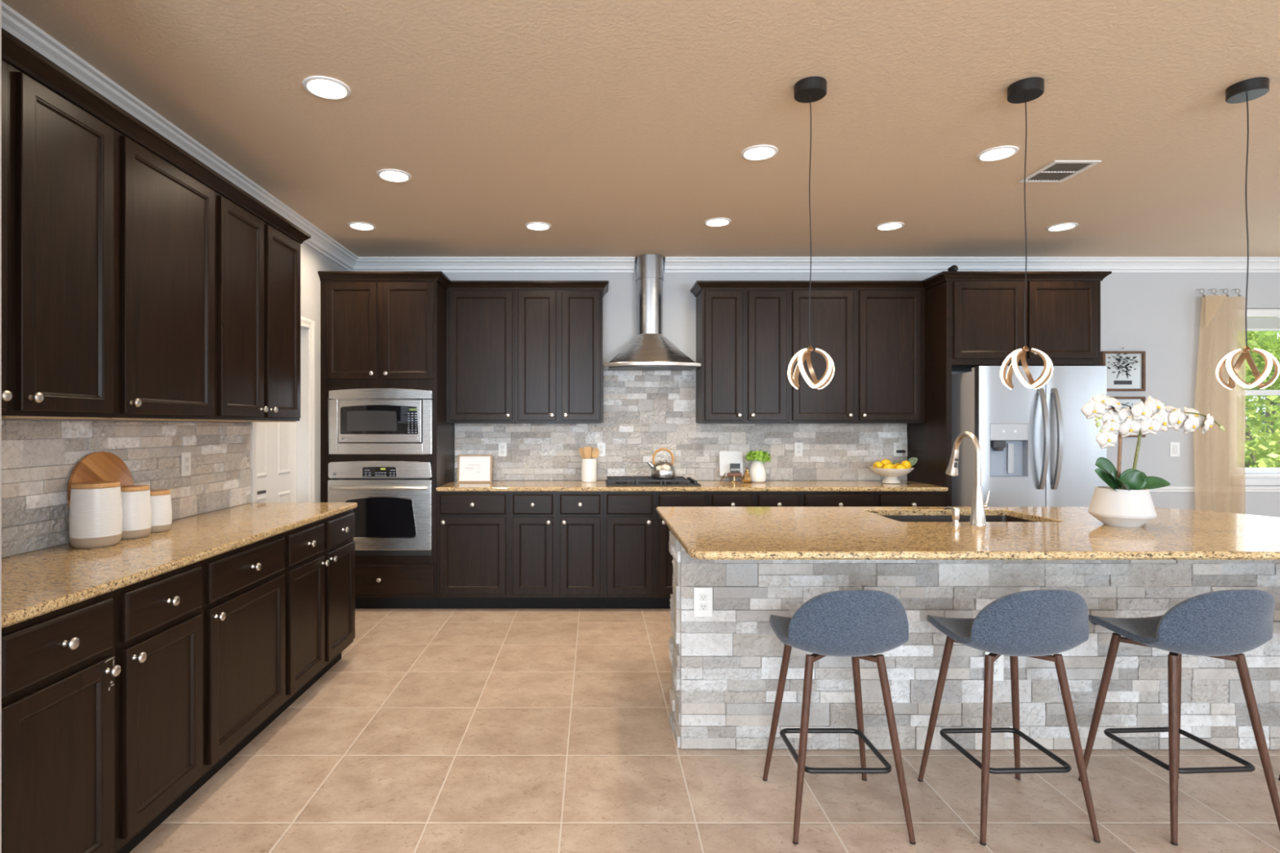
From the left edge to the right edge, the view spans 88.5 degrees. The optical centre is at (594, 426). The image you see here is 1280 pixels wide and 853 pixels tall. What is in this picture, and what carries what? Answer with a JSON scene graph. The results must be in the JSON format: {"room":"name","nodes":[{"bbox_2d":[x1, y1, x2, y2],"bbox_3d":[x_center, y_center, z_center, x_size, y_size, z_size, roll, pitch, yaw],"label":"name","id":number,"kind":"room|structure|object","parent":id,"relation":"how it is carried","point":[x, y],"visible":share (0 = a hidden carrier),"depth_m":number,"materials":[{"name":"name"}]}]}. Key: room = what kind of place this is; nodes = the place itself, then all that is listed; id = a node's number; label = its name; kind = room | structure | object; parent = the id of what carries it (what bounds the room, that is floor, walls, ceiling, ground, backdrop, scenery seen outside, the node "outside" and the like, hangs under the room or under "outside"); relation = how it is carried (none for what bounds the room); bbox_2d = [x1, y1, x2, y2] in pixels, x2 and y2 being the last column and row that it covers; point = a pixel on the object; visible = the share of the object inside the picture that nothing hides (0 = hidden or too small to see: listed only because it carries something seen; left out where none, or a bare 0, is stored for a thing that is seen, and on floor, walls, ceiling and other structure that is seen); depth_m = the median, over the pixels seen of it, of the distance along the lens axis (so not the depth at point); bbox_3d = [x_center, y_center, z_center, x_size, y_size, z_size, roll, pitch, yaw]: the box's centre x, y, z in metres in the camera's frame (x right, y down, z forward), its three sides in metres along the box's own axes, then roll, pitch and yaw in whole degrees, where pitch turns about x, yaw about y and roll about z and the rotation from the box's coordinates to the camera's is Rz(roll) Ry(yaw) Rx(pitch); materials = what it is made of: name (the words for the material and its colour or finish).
{"room":"kitchen","nodes":[
{"label":"kitchen","id":0,"kind":"room"},
{"bbox_2d":[0,0,1,852],"bbox_3d":[-1.692,-0.011,1.407,0.656,2.743,0.215,0,0,0],"label":"wall","id":1,"kind":"structure","parent":0,"point":[0,0],"depth_m":1.51,"materials":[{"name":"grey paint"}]},
{"bbox_2d":[1,242,347,556],"bbox_3d":[-2.080,-0.011,0.917,0.120,2.743,9.035,0,0,0],"label":"wall","id":2,"kind":"structure","parent":0,"point":[312,261],"depth_m":4.74,"materials":[{"name":"grey paint"}]},
{"bbox_2d":[1,58,12,415],"bbox_3d":[-1.849,-0.556,1.725,0.340,1.061,0.413,0,0,0],"label":"upper cabinet","id":3,"kind":"object","parent":2,"relation":"attached to","point":[6,395],"visible":0.7,"depth_m":1.90,"materials":[{"name":"brown wood"}]},
{"bbox_2d":[1,62,114,419],"bbox_3d":[-1.849,-0.556,2.147,0.340,1.061,0.428,0,0,0],"label":"upper cabinet","id":4,"kind":"object","parent":2,"relation":"attached to","point":[61,155],"visible":1,"depth_m":2.10,"materials":[{"name":"brown wood"}]},
{"bbox_2d":[1,420,251,558],"bbox_3d":[-2.007,0.211,2.672,0.024,0.466,2.310,0,0,0],"label":"backsplash","id":5,"kind":"structure","parent":2,"relation":"attached to","point":[32,495],"depth_m":2.69,"materials":[{"name":"stone"}]},
{"bbox_2d":[181,452,191,476],"bbox_3d":[-1.997,0.184,3.205,0.009,0.115,0.070,0,0,0],"label":"wall outlet","id":6,"kind":"object","parent":5,"relation":"attached to","point":[185,456],"visible":1,"depth_m":3.20,"materials":[{"name":"white plastic"}]},
{"bbox_2d":[93,128,214,420],"bbox_3d":[-1.849,-0.556,2.673,0.340,1.061,0.623,0,0,0],"label":"upper cabinet","id":7,"kind":"object","parent":2,"relation":"attached to","point":[164,216],"visible":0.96,"depth_m":2.60,"materials":[{"name":"brown wood"}]},
{"bbox_2d":[157,191,300,422],"bbox_3d":[-1.849,-0.556,3.413,0.340,1.061,0.856,0,0,0],"label":"upper cabinet","id":8,"kind":"object","parent":2,"relation":"attached to","point":[257,265],"visible":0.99,"depth_m":3.33,"materials":[{"name":"brown wood"}]},
{"bbox_2d":[1,27,311,244],"bbox_3d":[-1.851,-1.102,2.703,0.336,0.060,2.371,0,0,0],"label":"crown molding","id":9,"kind":"structure","parent":8,"relation":"on","point":[15,51],"depth_m":2.39,"materials":[{"name":"brown wood"}]},
{"bbox_2d":[249,315,315,502],"bbox_3d":[-2.067,0.303,4.263,0.130,2.113,0.851,0,0,0],"label":"door","id":10,"kind":"structure","parent":2,"relation":"in","point":[282,454],"depth_m":4.53,"materials":[{"name":"white paint"}]},
{"bbox_2d":[1,0,635,272],"bbox_3d":[-0.848,-1.329,3.475,2.345,0.108,3.920,0,0,0],"label":"crown molding","id":11,"kind":"structure","parent":2,"relation":"attached to","point":[13,22],"depth_m":4.01,"materials":[{"name":"white paint"}]},
{"bbox_2d":[1,0,1279,259],"bbox_3d":[2.350,-1.433,0.917,9.940,0.100,9.275,0,0,0],"label":"ceiling","id":12,"kind":"structure","parent":0,"point":[623,127],"depth_m":2.93,"materials":[{"name":"beige paint"}]},
{"bbox_2d":[302,75,351,99],"bbox_3d":[-1.093,-1.379,2.676,0.184,0.008,0.184,0,0,0],"label":"recessed light","id":13,"kind":"object","parent":12,"relation":"in","point":[322,86],"visible":1,"depth_m":2.67,"materials":[{"name":"white paint"}]},
{"bbox_2d":[307,80,346,97],"bbox_3d":[-1.093,-1.380,2.676,0.143,0.002,0.143,0,0,22],"label":"diffuser","id":14,"kind":"object","parent":13,"relation":"attached to","point":[320,88],"depth_m":2.68,"materials":[{"name":"white plastic"}]},
{"bbox_2d":[347,222,376,230],"bbox_3d":[-1.606,-1.379,4.519,0.184,0.008,0.184,0,0,0],"label":"recessed light","id":15,"kind":"object","parent":12,"relation":"in","point":[356,225],"visible":1,"depth_m":4.50,"materials":[{"name":"white paint"}]},
{"bbox_2d":[351,223,373,229],"bbox_3d":[-1.606,-1.380,4.519,0.143,0.002,0.143,0,0,41],"label":"diffuser","id":16,"kind":"object","parent":15,"relation":"attached to","point":[356,226],"depth_m":4.52,"materials":[{"name":"white plastic"}]},
{"bbox_2d":[376,168,411,182],"bbox_3d":[-1.105,-1.379,3.610,0.184,0.008,0.184,0,0,0],"label":"recessed light","id":17,"kind":"object","parent":12,"relation":"in","point":[389,175],"visible":1,"depth_m":3.60,"materials":[{"name":"white paint"}]},
{"bbox_2d":[380,171,407,180],"bbox_3d":[-1.105,-1.380,3.610,0.143,0.002,0.143,0,0,41],"label":"diffuser","id":18,"kind":"object","parent":17,"relation":"attached to","point":[386,175],"depth_m":3.61,"materials":[{"name":"white plastic"}]},
{"bbox_2d":[524,222,551,230],"bbox_3d":[-0.392,-1.379,4.519,0.184,0.008,0.184,0,0,0],"label":"recessed light","id":19,"kind":"object","parent":12,"relation":"in","point":[531,225],"visible":1,"depth_m":4.50,"materials":[{"name":"white paint"}]},
{"bbox_2d":[703,217,731,226],"bbox_3d":[0.828,-1.379,4.432,0.184,0.008,0.184,0,0,0],"label":"recessed light","id":20,"kind":"object","parent":12,"relation":"in","point":[713,222],"visible":1,"depth_m":4.43,"materials":[{"name":"white paint"}]},
{"bbox_2d":[740,144,777,160],"bbox_3d":[0.829,-1.379,3.308,0.184,0.008,0.184,0,0,0],"label":"recessed light","id":21,"kind":"object","parent":12,"relation":"in","point":[761,152],"visible":1,"depth_m":3.30,"materials":[{"name":"white paint"}]},
{"bbox_2d":[744,147,773,159],"bbox_3d":[0.829,-1.380,3.308,0.143,0.002,0.143,0,0,-41],"label":"diffuser","id":22,"kind":"object","parent":21,"relation":"attached to","point":[749,153],"depth_m":3.31,"materials":[{"name":"white plastic"}]},
{"bbox_2d":[787,75,834,389],"bbox_3d":[0.870,-0.767,2.655,0.184,1.230,0.168,0,0,0],"label":"pendant light","id":23,"kind":"object","parent":12,"relation":"hanging from","point":[809,89],"visible":1,"depth_m":2.63,"materials":[{"name":"black metal"}]},
{"bbox_2d":[875,222,904,230],"bbox_3d":[2.031,-1.379,4.519,0.184,0.008,0.184,0,0,0],"label":"recessed light","id":24,"kind":"object","parent":12,"relation":"in","point":[889,225],"visible":1,"depth_m":4.51,"materials":[{"name":"white paint"}]},
{"bbox_2d":[878,223,901,229],"bbox_3d":[2.031,-1.380,4.519,0.143,0.002,0.143,0,0,41],"label":"diffuser","id":25,"kind":"object","parent":24,"relation":"attached to","point":[882,226],"depth_m":4.52,"materials":[{"name":"white plastic"}]},
{"bbox_2d":[976,145,1018,161],"bbox_3d":[2.035,-1.379,3.318,0.184,0.008,0.184,0,0,0],"label":"recessed light","id":26,"kind":"object","parent":12,"relation":"in","point":[999,153],"visible":1,"depth_m":3.31,"materials":[{"name":"white paint"}]},
{"bbox_2d":[980,148,1013,159],"bbox_3d":[2.035,-1.380,3.318,0.143,0.002,0.143,0,0,41],"label":"diffuser","id":27,"kind":"object","parent":26,"relation":"attached to","point":[990,153],"depth_m":3.32,"materials":[{"name":"white plastic"}]},
{"bbox_2d":[1000,76,1053,389],"bbox_3d":[1.744,-0.767,2.659,0.184,1.230,0.168,0,0,15],"label":"pendant light","id":28,"kind":"object","parent":12,"relation":"hanging from","point":[1028,89],"visible":1,"depth_m":2.64,"materials":[{"name":"black metal"}]},
{"bbox_2d":[1018,160,1102,182],"bbox_3d":[2.510,-1.379,3.553,0.244,0.006,0.295,0,0,0],"label":"ceiling vent","id":29,"kind":"object","parent":12,"relation":"in","point":[1056,171],"visible":1,"depth_m":3.54,"materials":[{"name":"white metal"}]},
{"bbox_2d":[1045,222,1078,231],"bbox_3d":[3.230,-1.379,4.537,0.184,0.008,0.184,0,0,0],"label":"recessed light","id":30,"kind":"object","parent":12,"relation":"in","point":[1064,226],"visible":1,"depth_m":4.52,"materials":[{"name":"white paint"}]},
{"bbox_2d":[1048,224,1074,230],"bbox_3d":[3.230,-1.380,4.537,0.143,0.002,0.143,0,0,-41],"label":"diffuser","id":31,"kind":"object","parent":30,"relation":"attached to","point":[1055,227],"depth_m":4.54,"materials":[{"name":"white plastic"}]},
{"bbox_2d":[1216,76,1279,389],"bbox_3d":[2.643,-0.767,2.659,0.184,1.230,0.168,0,0,39],"label":"pendant light","id":32,"kind":"object","parent":12,"relation":"hanging from","point":[1247,90],"visible":1,"depth_m":2.65,"materials":[{"name":"black metal"}]},
{"bbox_2d":[129,608,1279,852],"bbox_3d":[2.350,1.390,0.917,9.940,0.060,9.275,0,0,0],"label":"floor","id":33,"kind":"structure","parent":0,"point":[433,731],"depth_m":2.53,"materials":[{"name":"tile"}]},
{"bbox_2d":[1,590,120,852],"bbox_3d":[-1.692,0.918,1.725,0.654,0.883,0.413,0,0,0],"label":"base cabinet","id":34,"kind":"object","parent":33,"relation":"on","point":[59,671],"visible":1,"depth_m":1.72,"materials":[{"name":"brown wood"}]},
{"bbox_2d":[114,560,203,852],"bbox_3d":[-1.692,0.918,2.147,0.654,0.883,0.428,0,0,0],"label":"base cabinet","id":35,"kind":"object","parent":33,"relation":"on","point":[158,620],"visible":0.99,"depth_m":2.10,"materials":[{"name":"brown wood"}]},
{"bbox_2d":[182,532,285,804],"bbox_3d":[-1.692,0.918,2.673,0.654,0.883,0.623,0,0,0],"label":"base cabinet","id":36,"kind":"object","parent":33,"relation":"on","point":[243,588],"visible":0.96,"depth_m":2.61,"materials":[{"name":"brown wood"}]},
{"bbox_2d":[268,508,355,724],"bbox_3d":[-1.692,0.918,3.413,0.654,0.883,0.856,0,0,0],"label":"base cabinet","id":37,"kind":"object","parent":33,"relation":"on","point":[319,571],"visible":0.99,"depth_m":3.33,"materials":[{"name":"brown wood"}]},
{"bbox_2d":[1,502,357,628],"bbox_3d":[-1.704,0.461,2.688,0.629,0.030,2.340,0,0,0],"label":"countertop","id":38,"kind":"structure","parent":37,"relation":"on","point":[37,583],"depth_m":2.28,"materials":[{"name":"beige stone"}]},
{"bbox_2d":[68,481,122,548],"bbox_3d":[-1.867,0.328,2.455,0.161,0.234,0.161,0,0,0],"label":"canister","id":39,"kind":"object","parent":38,"relation":"on","point":[95,510],"visible":1,"depth_m":2.40,"materials":[{"name":"beige ceramic"}]},
{"bbox_2d":[67,451,133,506],"bbox_3d":[-1.974,0.272,2.634,0.047,0.342,0.342,0,0,0],"label":"cutting board","id":40,"kind":"object","parent":38,"relation":"on","point":[100,466],"visible":0.41,"depth_m":2.62,"materials":[{"name":"brown wood"}]},
{"bbox_2d":[119,484,151,539],"bbox_3d":[-1.867,0.343,2.640,0.138,0.204,0.138,0,0,0],"label":"canister","id":41,"kind":"object","parent":38,"relation":"on","point":[135,499],"visible":0.61,"depth_m":2.60,"materials":[{"name":"beige ceramic"}]},
{"bbox_2d":[150,489,172,533],"bbox_3d":[-1.867,0.360,2.790,0.116,0.172,0.116,0,0,0],"label":"canister","id":42,"kind":"object","parent":38,"relation":"on","point":[161,500],"visible":0.66,"depth_m":2.76,"materials":[{"name":"beige ceramic"}]},
{"bbox_2d":[320,280,454,608],"bbox_3d":[-1.591,0.136,5.105,0.855,2.446,0.658,0,0,0],"label":"tall cabinet","id":43,"kind":"object","parent":33,"relation":"on","point":[375,334],"visible":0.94,"depth_m":4.82,"materials":[{"name":"brown wood"}]},
{"bbox_2d":[327,460,432,555],"bbox_3d":[-1.575,0.600,5.029,0.757,0.696,0.592,0,0,0],"label":"wall oven","id":44,"kind":"object","parent":43,"relation":"in","point":[393,514],"visible":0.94,"depth_m":4.79,"materials":[{"name":"silver metal"}]},
{"bbox_2d":[328,388,431,454],"bbox_3d":[-1.573,-0.037,5.018,0.763,0.488,0.454,0,0,0],"label":"microwave oven","id":45,"kind":"object","parent":43,"relation":"in","point":[362,421],"visible":0.99,"depth_m":4.79,"materials":[{"name":"silver metal"}]},
{"bbox_2d":[317,271,608,297],"bbox_3d":[-0.939,-1.102,5.027,2.215,0.060,0.416,0,0,-12],"label":"crown molding","id":46,"kind":"structure","parent":43,"relation":"on","point":[438,276],"depth_m":5.09,"materials":[{"name":"brown wood"}]},
{"bbox_2d":[436,491,511,608],"bbox_3d":[-0.895,0.918,5.105,0.534,0.883,0.658,0,0,0],"label":"base cabinet","id":47,"kind":"object","parent":33,"relation":"on","point":[473,527],"visible":0.97,"depth_m":4.82,"materials":[{"name":"brown wood"}]},
{"bbox_2d":[509,491,603,608],"bbox_3d":[-0.283,0.918,5.105,0.689,0.883,0.658,0,0,0],"label":"base cabinet","id":48,"kind":"object","parent":33,"relation":"on","point":[556,538],"visible":1,"depth_m":4.82,"materials":[{"name":"brown wood"}]},
{"bbox_2d":[603,491,708,608],"bbox_3d":[0.449,0.918,5.105,0.773,0.883,0.658,0,0,0],"label":"base cabinet","id":49,"kind":"object","parent":33,"relation":"on","point":[638,568],"visible":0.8,"depth_m":4.82,"materials":[{"name":"brown wood"}]},
{"bbox_2d":[435,480,947,491],"bbox_3d":[0.711,0.461,5.117,3.747,0.030,0.634,0,0,0],"label":"countertop","id":50,"kind":"structure","parent":49,"relation":"on","point":[495,486],"depth_m":4.80,"materials":[{"name":"beige stone"}]},
{"bbox_2d":[457,454,492,482],"bbox_3d":[-0.959,0.337,5.240,0.270,0.222,0.050,0,0,-2],"label":"framed print","id":51,"kind":"object","parent":50,"relation":"on","point":[471,468],"visible":1,"depth_m":5.24,"materials":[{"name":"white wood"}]},
{"bbox_2d":[581,457,596,482],"bbox_3d":[-0.048,0.352,5.290,0.122,0.186,0.122,0,0,0],"label":"utensil crock","id":52,"kind":"object","parent":50,"relation":"on","point":[588,466],"visible":0.98,"depth_m":5.24,"materials":[{"name":"white ceramic"}]},
{"bbox_2d":[605,475,701,485],"bbox_3d":[0.440,0.425,5.140,0.710,0.040,0.460,0,0,0],"label":"gas cooktop","id":53,"kind":"object","parent":50,"relation":"in","point":[611,480],"visible":0.84,"depth_m":5.03,"materials":[{"name":"black metal"}]},
{"bbox_2d":[647,448,675,479],"bbox_3d":[0.531,0.286,5.105,0.191,0.238,0.191,0,0,45],"label":"tea kettle","id":54,"kind":"object","parent":53,"relation":"on","point":[662,469],"visible":1,"depth_m":5.05,"materials":[{"name":"silver metal"}]},
{"bbox_2d":[719,451,742,481],"bbox_3d":[1.112,0.324,5.341,0.216,0.241,0.146,0,0,0],"label":"sign","id":55,"kind":"object","parent":50,"relation":"on","point":[726,458],"visible":0.65,"depth_m":5.36,"materials":[{"name":"white paper"}]},
{"bbox_2d":[727,463,742,482],"bbox_3d":[1.116,0.371,5.250,0.112,0.150,0.060,0,0,0],"label":"sign","id":56,"kind":"object","parent":50,"relation":"on","point":[735,468],"visible":1,"depth_m":5.24,"materials":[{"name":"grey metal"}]},
{"bbox_2d":[744,449,771,482],"bbox_3d":[1.300,0.316,5.247,0.212,0.260,0.178,0,0,0],"label":"potted plant","id":57,"kind":"object","parent":50,"relation":"on","point":[757,471],"visible":1,"depth_m":5.20,"materials":[{"name":"green plant"}]},
{"bbox_2d":[869,466,914,484],"bbox_3d":[2.323,0.384,5.140,0.322,0.124,0.322,0,0,0],"label":"fruit bowl","id":58,"kind":"object","parent":50,"relation":"on","point":[891,475],"visible":0.9,"depth_m":5.06,"materials":[{"name":"white ceramic"}]},
{"bbox_2d":[708,491,800,506],"bbox_3d":[1.175,0.918,5.105,0.678,0.883,0.658,0,0,0],"label":"base cabinet","id":59,"kind":"object","parent":33,"relation":"on","point":[716,499],"visible":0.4,"depth_m":4.81,"materials":[{"name":"brown wood"}]},
{"bbox_2d":[800,491,875,506],"bbox_3d":[1.792,0.918,5.105,0.554,0.883,0.658,0,0,0],"label":"base cabinet","id":60,"kind":"object","parent":33,"relation":"on","point":[808,499],"visible":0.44,"depth_m":4.81,"materials":[{"name":"brown wood"}]},
{"bbox_2d":[762,589,915,844],"bbox_3d":[0.845,0.941,2.315,0.411,0.838,0.463,0,0,0],"label":"bar stool","id":61,"kind":"object","parent":33,"relation":"on","point":[857,624],"visible":1,"depth_m":2.16,"materials":[{"name":"blue fabric"}]},
{"bbox_2d":[875,491,946,506],"bbox_3d":[2.327,0.918,5.105,0.513,0.883,0.658,0,0,0],"label":"base cabinet","id":62,"kind":"object","parent":33,"relation":"on","point":[883,499],"visible":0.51,"depth_m":4.81,"materials":[{"name":"brown wood"}]},
{"bbox_2d":[668,530,1279,750],"bbox_3d":[1.777,0.918,3.172,2.885,0.882,0.857,0,0,0],"label":"kitchen island","id":63,"kind":"object","parent":33,"relation":"on","point":[726,665],"visible":0.67,"depth_m":2.75,"materials":[{"name":"stone"}]},
{"bbox_2d":[693,587,712,617],"bbox_3d":[0.454,0.736,2.745,0.078,0.122,0.009,0,0,0],"label":"wall outlet","id":64,"kind":"object","parent":63,"relation":"attached to","point":[703,597],"visible":1,"depth_m":2.74,"materials":[{"name":"white plastic"}]},
{"bbox_2d":[656,506,1279,559],"bbox_3d":[1.890,0.461,2.993,3.100,0.030,1.323,0,0,0],"label":"island countertop","id":65,"kind":"structure","parent":63,"relation":"on","point":[705,533],"depth_m":2.65,"materials":[{"name":"beige stone"}]},
{"bbox_2d":[943,506,960,524],"bbox_3d":[1.642,0.407,3.020,0.042,0.078,0.113,0,0,0],"label":"soap dispenser","id":66,"kind":"object","parent":65,"relation":"on","point":[955,510],"visible":1,"depth_m":2.97,"materials":[{"name":"silver metal"}]},
{"bbox_2d":[880,515,1033,521],"bbox_3d":[1.819,0.586,3.291,0.823,0.218,0.498,0,0,0],"label":"sink","id":67,"kind":"object","parent":65,"relation":"in","point":[897,517],"visible":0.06,"depth_m":3.52,"materials":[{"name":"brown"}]},
{"bbox_2d":[945,431,990,525],"bbox_3d":[1.751,0.234,3.090,0.085,0.422,0.278,0,0,0],"label":"kitchen faucet","id":68,"kind":"object","parent":65,"relation":"on","point":[977,513],"visible":1,"depth_m":2.98,"materials":[{"name":"silver metal"}]},
{"bbox_2d":[1080,393,1225,527],"bbox_3d":[2.478,0.149,2.981,0.667,0.594,0.243,0,0,-12],"label":"potted orchid","id":69,"kind":"object","parent":65,"relation":"on","point":[1127,502],"visible":1,"depth_m":2.91,"materials":[{"name":"white plant"}]},
{"bbox_2d":[984,652,1004,680],"bbox_3d":[1.672,1.005,2.745,0.078,0.122,0.009,0,0,0],"label":"wall outlet","id":70,"kind":"object","parent":63,"relation":"attached to","point":[998,664],"visible":0.52,"depth_m":2.74,"materials":[{"name":"white plastic"}]},
{"bbox_2d":[906,280,1100,506],"bbox_3d":[3.153,0.136,5.105,1.134,2.446,0.658,0,0,0],"label":"tall cabinet","id":71,"kind":"object","parent":33,"relation":"on","point":[969,325],"visible":0.37,"depth_m":4.82,"materials":[{"name":"brown wood"}]},
{"bbox_2d":[690,271,1111,297],"bbox_3d":[2.278,-1.102,5.106,2.976,0.060,0.655,0,0,0],"label":"crown molding","id":72,"kind":"structure","parent":71,"relation":"on","point":[944,276],"depth_m":5.09,"materials":[{"name":"brown wood"}]},
{"bbox_2d":[917,589,1100,845],"bbox_3d":[1.448,0.941,2.317,0.411,0.838,0.463,0,0,-2],"label":"bar stool","id":73,"kind":"object","parent":33,"relation":"on","point":[1041,624],"visible":1,"depth_m":2.17,"materials":[{"name":"blue fabric"}]},
{"bbox_2d":[951,365,1106,506],"bbox_3d":[3.162,0.466,4.971,0.900,1.786,0.859,0,0,0],"label":"refrigerator","id":74,"kind":"object","parent":33,"relation":"on","point":[1038,447],"visible":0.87,"depth_m":4.62,"materials":[{"name":"grey metal"}]},
{"bbox_2d":[1078,589,1279,845],"bbox_3d":[2.067,0.941,2.320,0.411,0.838,0.463,0,0,-3],"label":"bar stool","id":75,"kind":"object","parent":33,"relation":"on","point":[1224,624],"visible":0.98,"depth_m":2.17,"materials":[{"name":"blue fabric"}]},
{"bbox_2d":[443,259,1279,517],"bbox_3d":[2.590,-0.011,5.495,9.460,2.743,0.120,0,0,0],"label":"wall","id":76,"kind":"structure","parent":0,"point":[1158,314],"depth_m":5.43,"materials":[{"name":"grey paint"}]},
{"bbox_2d":[446,289,517,423],"bbox_3d":[-0.895,-0.556,5.259,0.534,1.061,0.350,0,0,0],"label":"upper cabinet","id":77,"kind":"object","parent":76,"relation":"attached to","point":[481,323],"visible":0.99,"depth_m":5.12,"materials":[{"name":"brown wood"}]},
{"bbox_2d":[515,289,602,423],"bbox_3d":[-0.283,-0.556,5.259,0.689,1.061,0.350,0,0,0],"label":"upper cabinet","id":78,"kind":"object","parent":76,"relation":"attached to","point":[558,333],"visible":1,"depth_m":5.12,"materials":[{"name":"brown wood"}]},
{"bbox_2d":[603,253,701,370],"bbox_3d":[0.449,-0.922,5.216,0.758,0.920,0.433,0,0,0],"label":"range hood","id":79,"kind":"object","parent":76,"relation":"attached to","point":[649,350],"visible":1,"depth_m":5.26,"materials":[{"name":"silver metal"}]},
{"bbox_2d":[454,370,907,479],"bbox_3d":[0.712,-0.011,5.422,3.742,0.910,0.025,0,0,0],"label":"backsplash","id":80,"kind":"structure","parent":76,"relation":"attached to","point":[647,395],"depth_m":5.42,"materials":[{"name":"stone"}]},
{"bbox_2d":[497,442,506,456],"bbox_3d":[-0.763,0.190,5.412,0.070,0.115,0.009,0,0,0],"label":"wall outlet","id":81,"kind":"object","parent":80,"relation":"attached to","point":[502,446],"visible":1,"depth_m":5.41,"materials":[{"name":"white plastic"}]},
{"bbox_2d":[794,442,803,456],"bbox_3d":[1.681,0.190,5.412,0.070,0.115,0.009,0,0,0],"label":"wall outlet","id":82,"kind":"object","parent":80,"relation":"attached to","point":[798,446],"visible":1,"depth_m":5.41,"materials":[{"name":"white plastic"}]},
{"bbox_2d":[696,289,789,423],"bbox_3d":[1.178,-0.556,5.259,0.683,1.061,0.350,0,0,0],"label":"upper cabinet","id":83,"kind":"object","parent":76,"relation":"attached to","point":[743,335],"visible":1,"depth_m":5.12,"materials":[{"name":"brown wood"}]},
{"bbox_2d":[784,289,924,423],"bbox_3d":[2.052,-0.556,5.259,1.063,1.061,0.350,0,0,0],"label":"upper cabinet","id":84,"kind":"object","parent":76,"relation":"attached to","point":[874,340],"visible":0.98,"depth_m":5.12,"materials":[{"name":"brown wood"}]},
{"bbox_2d":[664,257,1279,272],"bbox_3d":[3.886,-1.329,5.389,6.627,0.108,0.092,0,0,0],"label":"crown molding","id":85,"kind":"structure","parent":76,"relation":"attached to","point":[672,264],"depth_m":5.39,"materials":[{"name":"white paint"}]},
{"bbox_2d":[1100,347,1145,391],"bbox_3d":[4.365,-0.473,5.421,0.350,0.362,0.028,0,0,0],"label":"framed picture","id":86,"kind":"object","parent":76,"relation":"attached to","point":[1126,370],"visible":0.98,"depth_m":5.42,"materials":[{"name":"brown wood"}]},
{"bbox_2d":[1106,347,1138,384],"bbox_3d":[4.343,-0.500,5.422,0.306,0.307,0.001,0,0,0],"label":"print","id":87,"kind":"object","parent":86,"relation":"attached to","point":[1122,366],"depth_m":5.42,"materials":[{"name":"grey paper"}]},
{"bbox_2d":[1106,396,1145,437],"bbox_3d":[4.365,-0.079,5.421,0.350,0.334,0.028,0,0,0],"label":"framed picture","id":88,"kind":"object","parent":76,"relation":"attached to","point":[1126,402],"visible":0.16,"depth_m":5.42,"materials":[{"name":"brown wood"}]},
{"bbox_2d":[1110,402,1133,413],"bbox_3d":[4.359,-0.089,5.422,0.314,0.245,0.001,0,0,0],"label":"print","id":89,"kind":"object","parent":88,"relation":"attached to","point":[1124,405],"depth_m":5.42,"materials":[{"name":"grey paper"}]},
{"bbox_2d":[1169,442,1179,456],"bbox_3d":[4.802,0.190,5.430,0.080,0.120,0.010,0,0,0],"label":"light switch","id":90,"kind":"object","parent":76,"relation":"attached to","point":[1174,446],"visible":1,"depth_m":5.43,"materials":[{"name":"white plastic"}]},
{"bbox_2d":[1149,390,1279,492],"bbox_3d":[5.470,-0.217,5.450,3.460,1.524,0.120,0,0,0],"label":"window","id":91,"kind":"structure","parent":76,"relation":"in","point":[1250,479],"depth_m":5.42,"materials":[{"name":"white paint"}]},
{"bbox_2d":[1193,288,1245,514],"bbox_3d":[5.129,0.098,5.378,0.432,2.464,0.112,0,0,0],"label":"curtain","id":92,"kind":"object","parent":76,"relation":"hanging from","point":[1219,455],"visible":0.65,"depth_m":5.37,"materials":[{"name":"beige fabric"}]},
{"bbox_2d":[1246,309,1279,331],"bbox_3d":[5.777,-0.885,5.450,0.933,0.180,0.024,0,0,0],"label":"window blind","id":93,"kind":"object","parent":76,"relation":"attached to","point":[1257,320],"visible":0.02,"depth_m":5.44,"materials":[{"name":"white fabric"}]},
{"label":"outside","id":94,"kind":"structure","parent":0,"visible":0},
{"bbox_3d":[17.000,1.710,25.318,46.000,0.100,39.365,0,0,0],"label":"ground","id":95,"kind":"structure","parent":94,"visible":0},
{"bbox_2d":[1244,331,1279,467],"bbox_3d":[10.220,-0.362,10.534,3.508,4.072,3.800,0,0,0],"label":"tree","id":96,"kind":"object","parent":95,"relation":"on","point":[1262,452],"visible":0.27,"depth_m":9.53,"materials":[{"name":"green plant"}]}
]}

